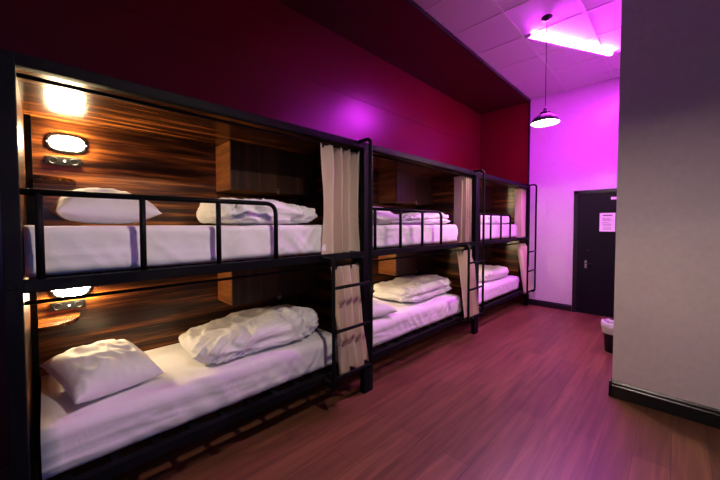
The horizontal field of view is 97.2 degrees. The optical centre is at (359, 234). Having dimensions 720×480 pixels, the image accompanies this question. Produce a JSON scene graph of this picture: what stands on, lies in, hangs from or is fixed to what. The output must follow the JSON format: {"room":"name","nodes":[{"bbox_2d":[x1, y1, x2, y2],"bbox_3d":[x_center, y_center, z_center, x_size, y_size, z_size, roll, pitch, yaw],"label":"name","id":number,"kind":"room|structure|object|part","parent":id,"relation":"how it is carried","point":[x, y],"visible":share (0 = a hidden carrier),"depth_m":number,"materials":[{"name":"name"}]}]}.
{"room":"dormitory","nodes":[
{"label":"dormitory","id":0,"kind":"room"},
{"bbox_2d":[0,0,480,469],"bbox_3d":[-0.759,-0.469,3.140,8.580,3.537,0.120,-2,3,-45],"label":"wall","id":1,"kind":"structure","parent":0,"point":[266,58],"depth_m":2.77,"materials":[{"name":"red paint"}]},
{"bbox_2d":[277,0,527,113],"bbox_3d":[-0.418,-2.209,2.739,8.580,0.035,0.853,-2,3,-45],"label":"ceiling soffit","id":2,"kind":"object","parent":1,"relation":"attached to","point":[393,31],"visible":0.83,"depth_m":3.71,"materials":[{"name":"red paint"}]},
{"bbox_2d":[0,299,719,479],"bbox_3d":[1.160,1.388,1.278,8.780,0.060,5.509,-2,3,-45],"label":"floor","id":3,"kind":"structure","parent":0,"point":[524,396],"depth_m":2.19,"materials":[{"name":"brown wood"}]},
{"bbox_2d":[0,48,372,479],"bbox_3d":[-0.912,0.296,2.184,2.002,2.069,1.050,-2,3,-45],"label":"bunk bed","id":4,"kind":"object","parent":3,"relation":"on","point":[156,146],"visible":0.61,"depth_m":1.94,"materials":[{"name":"black metal"}]},
{"bbox_3d":[-1.347,0.332,1.239,0.050,2.060,0.050,-2,3,-45],"label":"post","id":5,"kind":"part","parent":4,"relation":"part of","materials":[{"name":"black metal"}]},
{"bbox_3d":[-1.639,0.186,1.542,0.020,1.733,0.796,-2,3,-45],"label":"panel","id":6,"kind":"part","parent":4,"relation":"part of","materials":[{"name":"brown wood"}]},
{"bbox_3d":[-1.928,0.326,1.858,0.050,2.034,0.050,-2,3,-45],"label":"post","id":7,"kind":"part","parent":4,"relation":"part of","materials":[{"name":"black metal"}]},
{"bbox_2d":[33,174,75,184],"bbox_3d":[-1.765,-0.315,1.842,0.185,0.020,0.274,-2,3,-45],"label":"corner shelf","id":8,"kind":"object","parent":4,"relation":"attached to","point":[45,179],"visible":1,"depth_m":1.80,"materials":[{"name":"brown wood"}]},
{"bbox_2d":[38,312,79,331],"bbox_3d":[-1.764,0.510,1.869,0.185,0.020,0.274,-2,3,-45],"label":"corner shelf","id":9,"kind":"object","parent":4,"relation":"attached to","point":[58,321],"visible":1,"depth_m":1.84,"materials":[{"name":"brown wood"}]},
{"bbox_2d":[45,155,81,166],"bbox_3d":[-1.828,-0.453,1.957,0.164,0.052,0.016,-2,3,-45],"label":"panel","id":10,"kind":"object","parent":4,"relation":"attached to","point":[55,160],"visible":1,"depth_m":1.95,"materials":[{"name":"silver plastic"}]},
{"bbox_2d":[45,133,87,153],"bbox_3d":[-1.797,-0.563,1.947,0.194,0.116,0.068,-2,3,-45],"label":"lamp","id":11,"kind":"object","parent":4,"relation":"attached to","point":[58,142],"visible":1,"depth_m":1.94,"materials":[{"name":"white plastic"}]},
{"bbox_2d":[49,135,83,150],"bbox_3d":[-1.795,-0.563,1.945,0.160,0.086,0.050,-2,3,-45],"label":"diffuser","id":12,"kind":"object","parent":11,"relation":"attached to","point":[56,142],"depth_m":1.93,"materials":[{"name":"white"}]},
{"bbox_2d":[50,299,85,311],"bbox_3d":[-1.826,0.443,1.986,0.164,0.052,0.016,-2,3,-45],"label":"panel","id":13,"kind":"object","parent":4,"relation":"attached to","point":[66,305],"visible":1,"depth_m":1.98,"materials":[{"name":"silver plastic"}]},
{"bbox_2d":[50,287,91,297],"bbox_3d":[-1.796,0.342,1.976,0.194,0.116,0.068,-2,3,-45],"label":"lamp","id":14,"kind":"object","parent":4,"relation":"attached to","point":[86,290],"visible":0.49,"depth_m":1.96,"materials":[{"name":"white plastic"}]},
{"bbox_3d":[-0.928,-0.013,1.642,1.128,0.366,0.027,-2,3,-45],"label":"guard rail","id":15,"kind":"part","parent":4,"relation":"part of","materials":[{"name":"black metal"}]},
{"bbox_3d":[-1.278,0.144,2.546,1.950,1.750,0.014,-2,3,-45],"label":"panel","id":16,"kind":"part","parent":4,"relation":"part of","materials":[{"name":"brown wood"}]},
{"bbox_2d":[24,225,325,277],"bbox_3d":[-1.083,0.044,2.113,1.564,0.221,0.771,-2,3,-45],"label":"mattress","id":17,"kind":"object","parent":4,"relation":"on","point":[68,249],"visible":0.89,"depth_m":1.64,"materials":[{"name":"white fabric"}]},
{"bbox_2d":[47,188,161,223],"bbox_3d":[-1.465,-0.163,1.826,0.400,0.206,0.460,2,2,42],"label":"pillow","id":18,"kind":"object","parent":17,"relation":"on","point":[74,209],"visible":0.76,"depth_m":1.69,"materials":[{"name":"white fabric"}]},
{"bbox_2d":[196,198,316,224],"bbox_3d":[-0.754,-0.173,2.357,0.783,0.201,0.638,-2,3,-45],"label":"duvet","id":19,"kind":"object","parent":17,"relation":"on","point":[231,214],"visible":0.78,"depth_m":2.10,"materials":[{"name":"white fabric"}]},
{"bbox_3d":[-0.691,-0.658,1.930,1.902,0.018,0.017,-2,3,-45],"label":"curtain rod","id":20,"kind":"part","parent":4,"relation":"part of","materials":[{"name":"black metal"}]},
{"bbox_3d":[-0.980,-0.714,2.217,1.994,0.018,0.862,-2,3,-45],"label":"ceiling panel","id":21,"kind":"part","parent":4,"relation":"part of","materials":[{"name":"brown wood"}]},
{"bbox_2d":[41,328,337,479],"bbox_3d":[-1.023,0.920,2.184,1.650,0.234,0.789,-2,3,-45],"label":"mattress","id":22,"kind":"object","parent":4,"relation":"on","point":[187,389],"visible":0.61,"depth_m":1.70,"materials":[{"name":"white fabric"}]},
{"bbox_2d":[39,339,162,404],"bbox_3d":[-1.393,0.705,1.726,0.434,0.227,0.400,1,2,30],"label":"pillow","id":23,"kind":"object","parent":22,"relation":"on","point":[99,369],"visible":1,"depth_m":1.62,"materials":[{"name":"white fabric"}]},
{"bbox_2d":[178,304,318,364],"bbox_3d":[-0.776,0.686,2.395,1.019,0.220,0.632,-2,3,-45],"label":"duvet","id":24,"kind":"object","parent":22,"relation":"on","point":[241,333],"visible":1,"depth_m":2.20,"materials":[{"name":"white fabric"}]},
{"bbox_3d":[-0.658,-0.697,1.895,1.902,0.048,0.046,-2,3,-45],"label":"rail","id":25,"kind":"part","parent":4,"relation":"part of","materials":[{"name":"black metal"}]},
{"bbox_3d":[-0.676,0.231,1.943,1.899,0.066,0.040,-2,3,-45],"label":"curtain rod","id":26,"kind":"part","parent":4,"relation":"part of","materials":[{"name":"black metal"}]},
{"bbox_3d":[-0.955,0.174,2.223,1.902,0.051,0.891,-2,3,-45],"label":"bed frame","id":27,"kind":"part","parent":4,"relation":"part of","materials":[{"name":"black metal"}]},
{"bbox_3d":[-0.954,1.057,2.251,1.902,0.050,0.891,-2,3,-45],"label":"bed frame","id":28,"kind":"part","parent":4,"relation":"part of","materials":[{"name":"black metal"}]},
{"bbox_2d":[216,141,315,197],"bbox_3d":[-0.794,-0.533,2.781,0.798,0.379,0.306,-2,3,-45],"label":"upper cabinet","id":29,"kind":"object","parent":4,"relation":"attached to","point":[241,168],"visible":1,"depth_m":2.60,"materials":[{"name":"brown wood"}]},
{"bbox_3d":[-0.843,-0.532,2.546,0.398,0.365,0.017,-2,3,-45],"label":"door","id":30,"kind":"part","parent":29,"relation":"part of","materials":[{"name":"brown wood"}]},
{"bbox_3d":[-0.559,-0.542,2.829,0.398,0.365,0.017,-2,3,-45],"label":"door","id":31,"kind":"part","parent":29,"relation":"part of","materials":[{"name":"brown wood"}]},
{"bbox_2d":[218,263,316,305],"bbox_3d":[-0.793,0.366,2.810,0.798,0.368,0.306,-2,3,-45],"label":"upper cabinet","id":32,"kind":"object","parent":4,"relation":"attached to","point":[234,292],"visible":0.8,"depth_m":2.63,"materials":[{"name":"brown wood"}]},
{"bbox_3d":[-0.841,0.367,2.575,0.398,0.354,0.017,-2,3,-45],"label":"door","id":33,"kind":"part","parent":32,"relation":"part of","materials":[{"name":"brown wood"}]},
{"bbox_3d":[-0.558,0.357,2.858,0.398,0.354,0.017,-2,3,-45],"label":"door","id":34,"kind":"part","parent":32,"relation":"part of","materials":[{"name":"brown wood"}]},
{"bbox_3d":[-0.583,0.280,3.199,0.050,2.034,0.050,-2,3,-45],"label":"post","id":35,"kind":"part","parent":4,"relation":"part of","materials":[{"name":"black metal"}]},
{"bbox_3d":[-0.311,0.139,2.942,0.020,1.733,0.688,-2,3,-45],"label":"panel","id":36,"kind":"part","parent":4,"relation":"part of","materials":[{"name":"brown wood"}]},
{"bbox_2d":[320,142,359,253],"bbox_3d":[-0.178,-0.254,2.525,0.436,0.881,0.133,-2,3,-45],"label":"curtain","id":37,"kind":"object","parent":4,"relation":"hanging from","point":[340,168],"visible":0.98,"depth_m":2.51,"materials":[{"name":"beige fabric"}]},
{"bbox_2d":[331,262,368,375],"bbox_3d":[-0.092,0.640,2.503,0.323,0.839,0.229,-2,3,-42],"label":"curtain","id":38,"kind":"object","parent":4,"relation":"hanging from","point":[352,347],"visible":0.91,"depth_m":2.47,"materials":[{"name":"beige fabric"}]},
{"bbox_3d":[0.035,0.285,2.616,0.050,2.060,0.050,-2,3,-45],"label":"post","id":39,"kind":"part","parent":4,"relation":"part of","materials":[{"name":"black metal"}]},
{"bbox_2d":[353,144,484,391],"bbox_3d":[0.508,0.248,3.599,2.002,2.069,1.050,-2,3,-45],"label":"bunk bed","id":40,"kind":"object","parent":3,"relation":"on","point":[385,160],"visible":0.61,"depth_m":3.74,"materials":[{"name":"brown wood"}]},
{"bbox_3d":[-0.219,0.138,2.958,0.020,1.733,0.796,-2,3,-45],"label":"panel","id":41,"kind":"part","parent":40,"relation":"part of","materials":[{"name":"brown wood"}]},
{"bbox_3d":[0.073,0.284,2.654,0.050,2.060,0.050,-2,3,-45],"label":"post","id":42,"kind":"part","parent":40,"relation":"part of","materials":[{"name":"black metal"}]},
{"bbox_3d":[0.142,0.096,3.961,1.950,1.750,0.014,-2,3,-45],"label":"panel","id":43,"kind":"part","parent":40,"relation":"part of","materials":[{"name":"brown wood"}]},
{"bbox_2d":[379,172,432,205],"bbox_3d":[0.626,-0.581,4.196,0.798,0.379,0.306,-2,3,-45],"label":"upper cabinet","id":44,"kind":"object","parent":40,"relation":"attached to","point":[399,188],"visible":1,"depth_m":3.98,"materials":[{"name":"brown wood"}]},
{"bbox_3d":[0.578,-0.580,3.961,0.398,0.365,0.017,-2,3,-45],"label":"door","id":45,"kind":"part","parent":44,"relation":"part of","materials":[{"name":"brown wood"}]},
{"bbox_3d":[0.861,-0.590,4.244,0.398,0.365,0.017,-2,3,-45],"label":"door","id":46,"kind":"part","parent":44,"relation":"part of","materials":[{"name":"brown wood"}]},
{"bbox_2d":[379,250,432,275],"bbox_3d":[0.628,0.318,4.225,0.798,0.368,0.306,-2,3,-45],"label":"upper cabinet","id":47,"kind":"object","parent":40,"relation":"attached to","point":[396,267],"visible":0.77,"depth_m":4.01,"materials":[{"name":"brown wood"}]},
{"bbox_3d":[0.579,0.319,3.990,0.398,0.354,0.017,-2,3,-45],"label":"door","id":48,"kind":"part","parent":47,"relation":"part of","materials":[{"name":"brown wood"}]},
{"bbox_3d":[0.862,0.309,4.273,0.398,0.354,0.017,-2,3,-45],"label":"door","id":49,"kind":"part","parent":47,"relation":"part of","materials":[{"name":"brown wood"}]},
{"bbox_3d":[0.492,-0.061,3.057,1.128,0.366,0.027,-2,3,-45],"label":"guard rail","id":50,"kind":"part","parent":40,"relation":"part of","materials":[{"name":"black metal"}]},
{"bbox_3d":[0.440,-0.762,3.633,1.994,0.018,0.862,-2,3,-45],"label":"ceiling panel","id":51,"kind":"part","parent":40,"relation":"part of","materials":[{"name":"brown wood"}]},
{"bbox_2d":[373,224,457,248],"bbox_3d":[0.348,-0.004,3.538,1.594,0.221,0.769,-2,3,-45],"label":"mattress","id":52,"kind":"object","parent":40,"relation":"on","point":[387,235],"visible":0.56,"depth_m":3.20,"materials":[{"name":"white fabric"}]},
{"bbox_2d":[373,207,398,224],"bbox_3d":[0.107,-0.184,2.998,0.400,0.177,0.360,1,2,39],"label":"pillow","id":53,"kind":"object","parent":52,"relation":"on","point":[383,217],"visible":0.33,"depth_m":2.88,"materials":[{"name":"white fabric"}]},
{"bbox_2d":[385,212,449,224],"bbox_3d":[0.592,-0.195,3.714,1.011,0.152,0.645,-2,3,-45],"label":"duvet","id":54,"kind":"object","parent":52,"relation":"on","point":[410,218],"visible":0.71,"depth_m":3.50,"materials":[{"name":"white fabric"}]},
{"bbox_2d":[373,292,461,346],"bbox_3d":[0.396,0.871,3.600,1.650,0.235,0.790,-2,3,-45],"label":"mattress","id":55,"kind":"object","parent":40,"relation":"on","point":[409,316],"visible":0.39,"depth_m":3.31,"materials":[{"name":"white fabric"}]},
{"bbox_2d":[373,297,396,317],"bbox_3d":[0.066,0.691,3.083,0.400,0.164,0.460,-1,2,-33],"label":"pillow","id":56,"kind":"object","parent":55,"relation":"on","point":[380,308],"visible":0.34,"depth_m":2.95,"materials":[{"name":"white fabric"}]},
{"bbox_2d":[373,274,451,301],"bbox_3d":[0.642,0.631,3.866,1.031,0.230,0.654,-2,3,-45],"label":"duvet","id":57,"kind":"object","parent":55,"relation":"on","point":[406,288],"visible":0.98,"depth_m":3.63,"materials":[{"name":"white fabric"}]},
{"bbox_3d":[0.467,1.009,3.667,1.902,0.050,0.891,-2,3,-45],"label":"bed frame","id":58,"kind":"part","parent":40,"relation":"part of","materials":[{"name":"black metal"}]},
{"bbox_3d":[0.729,-0.706,3.345,1.902,0.018,0.017,-2,3,-45],"label":"curtain rod","id":59,"kind":"part","parent":40,"relation":"part of","materials":[{"name":"black metal"}]},
{"bbox_3d":[0.744,0.183,3.358,1.899,0.066,0.040,-2,3,-45],"label":"curtain rod","id":60,"kind":"part","parent":40,"relation":"part of","materials":[{"name":"black metal"}]},
{"bbox_3d":[0.465,0.126,3.638,1.902,0.051,0.891,-2,3,-45],"label":"bed frame","id":61,"kind":"part","parent":40,"relation":"part of","materials":[{"name":"black metal"}]},
{"bbox_3d":[0.762,-0.745,3.310,1.902,0.048,0.046,-2,3,-45],"label":"rail","id":62,"kind":"part","parent":40,"relation":"part of","materials":[{"name":"black metal"}]},
{"bbox_3d":[1.109,0.091,4.358,0.020,1.733,0.688,-2,3,-45],"label":"panel","id":63,"kind":"part","parent":40,"relation":"part of","materials":[{"name":"brown wood"}]},
{"bbox_2d":[454,175,471,242],"bbox_3d":[1.318,-0.301,4.002,0.236,0.887,0.156,-1,2,-18],"label":"curtain","id":64,"kind":"object","parent":40,"relation":"hanging from","point":[462,185],"visible":0.91,"depth_m":3.97,"materials":[{"name":"beige fabric"}]},
{"bbox_2d":[457,248,478,318],"bbox_3d":[1.333,0.593,3.923,0.370,0.840,0.229,-2,3,-45],"label":"curtain","id":65,"kind":"object","parent":40,"relation":"hanging from","point":[462,256],"visible":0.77,"depth_m":3.88,"materials":[{"name":"beige fabric"}]},
{"bbox_3d":[1.455,0.237,4.032,0.050,2.060,0.050,-2,3,-45],"label":"post","id":66,"kind":"part","parent":40,"relation":"part of","materials":[{"name":"black metal"}]},
{"bbox_2d":[462,172,536,332],"bbox_3d":[1.928,0.200,5.015,2.002,2.069,1.050,-2,3,-45],"label":"bunk bed","id":67,"kind":"object","parent":3,"relation":"on","point":[504,250],"visible":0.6,"depth_m":5.34,"materials":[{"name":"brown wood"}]},
{"bbox_3d":[1.201,0.090,4.373,0.020,1.733,0.796,-2,3,-45],"label":"panel","id":68,"kind":"part","parent":67,"relation":"part of","materials":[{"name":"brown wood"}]},
{"bbox_3d":[1.493,0.236,4.070,0.050,2.060,0.050,-2,3,-45],"label":"post","id":69,"kind":"part","parent":67,"relation":"part of","materials":[{"name":"black metal"}]},
{"bbox_2d":[480,187,492,209],"bbox_3d":[2.046,-0.629,5.612,0.798,0.379,0.306,-2,3,-45],"label":"upper cabinet","id":70,"kind":"object","parent":67,"relation":"attached to","point":[488,192],"visible":0.2,"depth_m":5.63,"materials":[{"name":"brown wood"}]},
{"bbox_3d":[1.998,-0.628,5.377,0.398,0.365,0.017,-2,3,-45],"label":"door","id":71,"kind":"part","parent":70,"relation":"part of","materials":[{"name":"brown wood"}]},
{"bbox_3d":[2.281,-0.638,5.659,0.398,0.365,0.017,-2,3,-45],"label":"door","id":72,"kind":"part","parent":70,"relation":"part of","materials":[{"name":"brown wood"}]},
{"bbox_3d":[1.887,0.961,5.082,1.902,0.050,0.891,-2,3,-45],"label":"bed frame","id":73,"kind":"part","parent":67,"relation":"part of","materials":[{"name":"black metal"}]},
{"bbox_3d":[1.912,-0.109,4.473,1.128,0.366,0.027,-2,3,-45],"label":"guard rail","id":74,"kind":"part","parent":67,"relation":"part of","materials":[{"name":"black metal"}]},
{"bbox_2d":[480,224,516,239],"bbox_3d":[1.767,-0.053,4.955,1.594,0.222,0.770,-2,3,-45],"label":"mattress","id":75,"kind":"object","parent":67,"relation":"on","point":[495,227],"visible":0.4,"depth_m":4.75,"materials":[{"name":"white fabric"}]},
{"bbox_2d":[481,215,508,223],"bbox_3d":[1.970,-0.257,5.086,1.101,0.182,0.646,-2,3,-45],"label":"duvet","id":76,"kind":"object","parent":75,"relation":"on","point":[495,219],"visible":0.25,"depth_m":4.79,"materials":[{"name":"white fabric"}]},
{"bbox_2d":[478,275,519,304],"bbox_3d":[1.816,0.823,5.016,1.650,0.236,0.786,-2,3,-45],"label":"mattress","id":77,"kind":"object","parent":67,"relation":"on","point":[494,288],"visible":0.38,"depth_m":4.79,"materials":[{"name":"white fabric"}]},
{"bbox_2d":[479,264,508,281],"bbox_3d":[1.981,0.605,5.175,1.095,0.195,0.662,-2,3,-45],"label":"duvet","id":78,"kind":"object","parent":77,"relation":"on","point":[491,272],"visible":0.59,"depth_m":4.91,"materials":[{"name":"white fabric"}]},
{"bbox_3d":[2.529,0.043,5.773,0.020,1.733,0.688,-2,3,-45],"label":"panel","id":79,"kind":"part","parent":67,"relation":"part of","materials":[{"name":"brown wood"}]},
{"bbox_3d":[1.860,-0.810,5.048,1.994,0.018,0.862,-2,3,-45],"label":"ceiling panel","id":80,"kind":"part","parent":67,"relation":"part of","materials":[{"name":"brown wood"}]},
{"bbox_3d":[2.149,-0.754,4.760,1.902,0.018,0.017,-2,3,-45],"label":"curtain rod","id":81,"kind":"part","parent":67,"relation":"part of","materials":[{"name":"black metal"}]},
{"bbox_3d":[2.164,0.135,4.774,1.899,0.066,0.040,-2,3,-45],"label":"curtain rod","id":82,"kind":"part","parent":67,"relation":"part of","materials":[{"name":"black metal"}]},
{"bbox_3d":[1.885,0.078,5.053,1.902,0.051,0.891,-2,3,-45],"label":"bed frame","id":83,"kind":"part","parent":67,"relation":"part of","materials":[{"name":"black metal"}]},
{"bbox_3d":[2.182,-0.793,4.726,1.902,0.048,0.046,-2,3,-45],"label":"rail","id":84,"kind":"part","parent":67,"relation":"part of","materials":[{"name":"black metal"}]},
{"bbox_2d":[514,188,525,237],"bbox_3d":[2.756,-0.350,5.468,0.260,0.888,0.160,-2,3,-45],"label":"curtain","id":85,"kind":"object","parent":67,"relation":"hanging from","point":[520,194],"visible":0.92,"depth_m":5.39,"materials":[{"name":"beige fabric"}]},
{"bbox_2d":[516,242,531,293],"bbox_3d":[2.760,0.544,5.344,0.349,0.839,0.228,-2,3,-45],"label":"curtain","id":86,"kind":"object","parent":67,"relation":"hanging from","point":[521,248],"visible":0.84,"depth_m":5.28,"materials":[{"name":"beige fabric"}]},
{"bbox_3d":[2.875,0.189,5.447,0.050,2.060,0.050,-2,3,-45],"label":"post","id":87,"kind":"part","parent":67,"relation":"part of","materials":[{"name":"black metal"}]},
{"bbox_2d":[601,318,613,353],"bbox_3d":[2.781,1.115,3.486,0.239,0.338,0.229,-2,3,-45],"label":"waste bin","id":88,"kind":"object","parent":3,"relation":"on","point":[607,325],"visible":0.46,"depth_m":3.46,"materials":[{"name":"black plastic"}]},
{"bbox_2d":[413,0,621,98],"bbox_3d":[1.155,-2.208,1.161,8.820,0.060,5.549,-2,3,-45],"label":"ceiling","id":89,"kind":"structure","parent":0,"point":[456,16],"depth_m":3.58,"materials":[{"name":"tile"}]},
{"bbox_2d":[424,0,620,94],"bbox_3d":[1.463,-2.165,0.853,8.580,0.006,4.436,-2,3,-45],"label":"grid","id":90,"kind":"object","parent":89,"relation":"attached to","point":[585,12],"visible":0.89,"depth_m":3.59,"materials":[{"name":"white metal"}]},
{"bbox_2d":[531,14,559,126],"bbox_3d":[1.922,-1.699,3.278,0.268,1.084,0.268,-2,3,-45],"label":"pendant lamp","id":91,"kind":"object","parent":89,"relation":"hanging from","point":[546,118],"visible":1,"depth_m":3.27,"materials":[{"name":"black plastic"}]},
{"bbox_3d":[1.923,-1.204,3.294,0.268,0.094,0.268,-2,3,-45],"label":"lamp shade","id":92,"kind":"part","parent":91,"relation":"part of","materials":[{"name":"black plastic"}]},
{"bbox_3d":[1.922,-1.770,3.276,0.006,0.885,0.006,-1,2,-22],"label":"cord","id":93,"kind":"part","parent":91,"relation":"part of","materials":[{"name":"black plastic"}]},
{"bbox_2d":[525,33,613,56],"bbox_3d":[2.508,-2.239,3.761,1.325,0.040,0.072,-1,2,-18],"label":"tube light","id":94,"kind":"object","parent":89,"relation":"in","point":[530,36],"visible":1,"depth_m":3.73,"materials":[{"name":"white plastic"}]},
{"bbox_2d":[480,77,619,317],"bbox_3d":[4.186,-0.515,4.323,0.145,3.537,5.429,-2,3,-45],"label":"wall","id":95,"kind":"structure","parent":0,"point":[579,152],"depth_m":5.22,"materials":[{"name":"white paint"}]},
{"bbox_2d":[404,0,530,184],"bbox_3d":[-0.108,-0.449,2.488,8.580,3.537,0.022,-2,3,-45],"label":"trim","id":96,"kind":"structure","parent":95,"relation":"attached to","point":[412,3],"depth_m":3.98,"materials":[{"name":"paint"}]},
{"bbox_2d":[529,299,571,310],"bbox_3d":[3.164,1.173,5.324,0.020,0.100,0.656,-2,3,-45],"label":"baseboard","id":97,"kind":"structure","parent":95,"relation":"attached to","point":[567,307],"depth_m":5.29,"materials":[{"name":"black wood"}]},
{"bbox_2d":[572,188,616,317],"bbox_3d":[3.664,0.280,4.757,0.070,1.922,0.802,-2,3,-45],"label":"door","id":98,"kind":"structure","parent":95,"relation":"in","point":[593,274],"depth_m":4.87,"materials":[{"name":"black paint"}]},
{"bbox_2d":[599,213,615,231],"bbox_3d":[3.693,-0.186,4.736,0.003,0.277,0.187,-2,3,-45],"label":"notice","id":99,"kind":"object","parent":98,"relation":"attached to","point":[607,220],"visible":1,"depth_m":4.74,"materials":[{"name":"white paper"}]},
{"bbox_2d":[612,0,719,409],"bbox_3d":[4.061,-0.454,2.450,2.730,3.537,2.952,-2,3,-45],"label":"wall","id":100,"kind":"structure","parent":0,"point":[666,330],"depth_m":2.33,"materials":[{"name":"white paint"}]},
{"bbox_2d":[608,377,611,395],"bbox_3d":[3.000,1.217,3.542,2.730,0.128,0.020,-2,3,-45],"label":"baseboard","id":101,"kind":"structure","parent":100,"relation":"attached to","point":[610,382],"depth_m":2.58,"materials":[{"name":"black wood"}]},
{"bbox_2d":[608,379,719,428],"bbox_3d":[3.083,1.282,1.542,0.020,0.128,2.972,-2,3,-45],"label":"baseboard","id":102,"kind":"structure","parent":100,"relation":"attached to","point":[702,414],"depth_m":2.34,"materials":[{"name":"black wood"}]}
]}

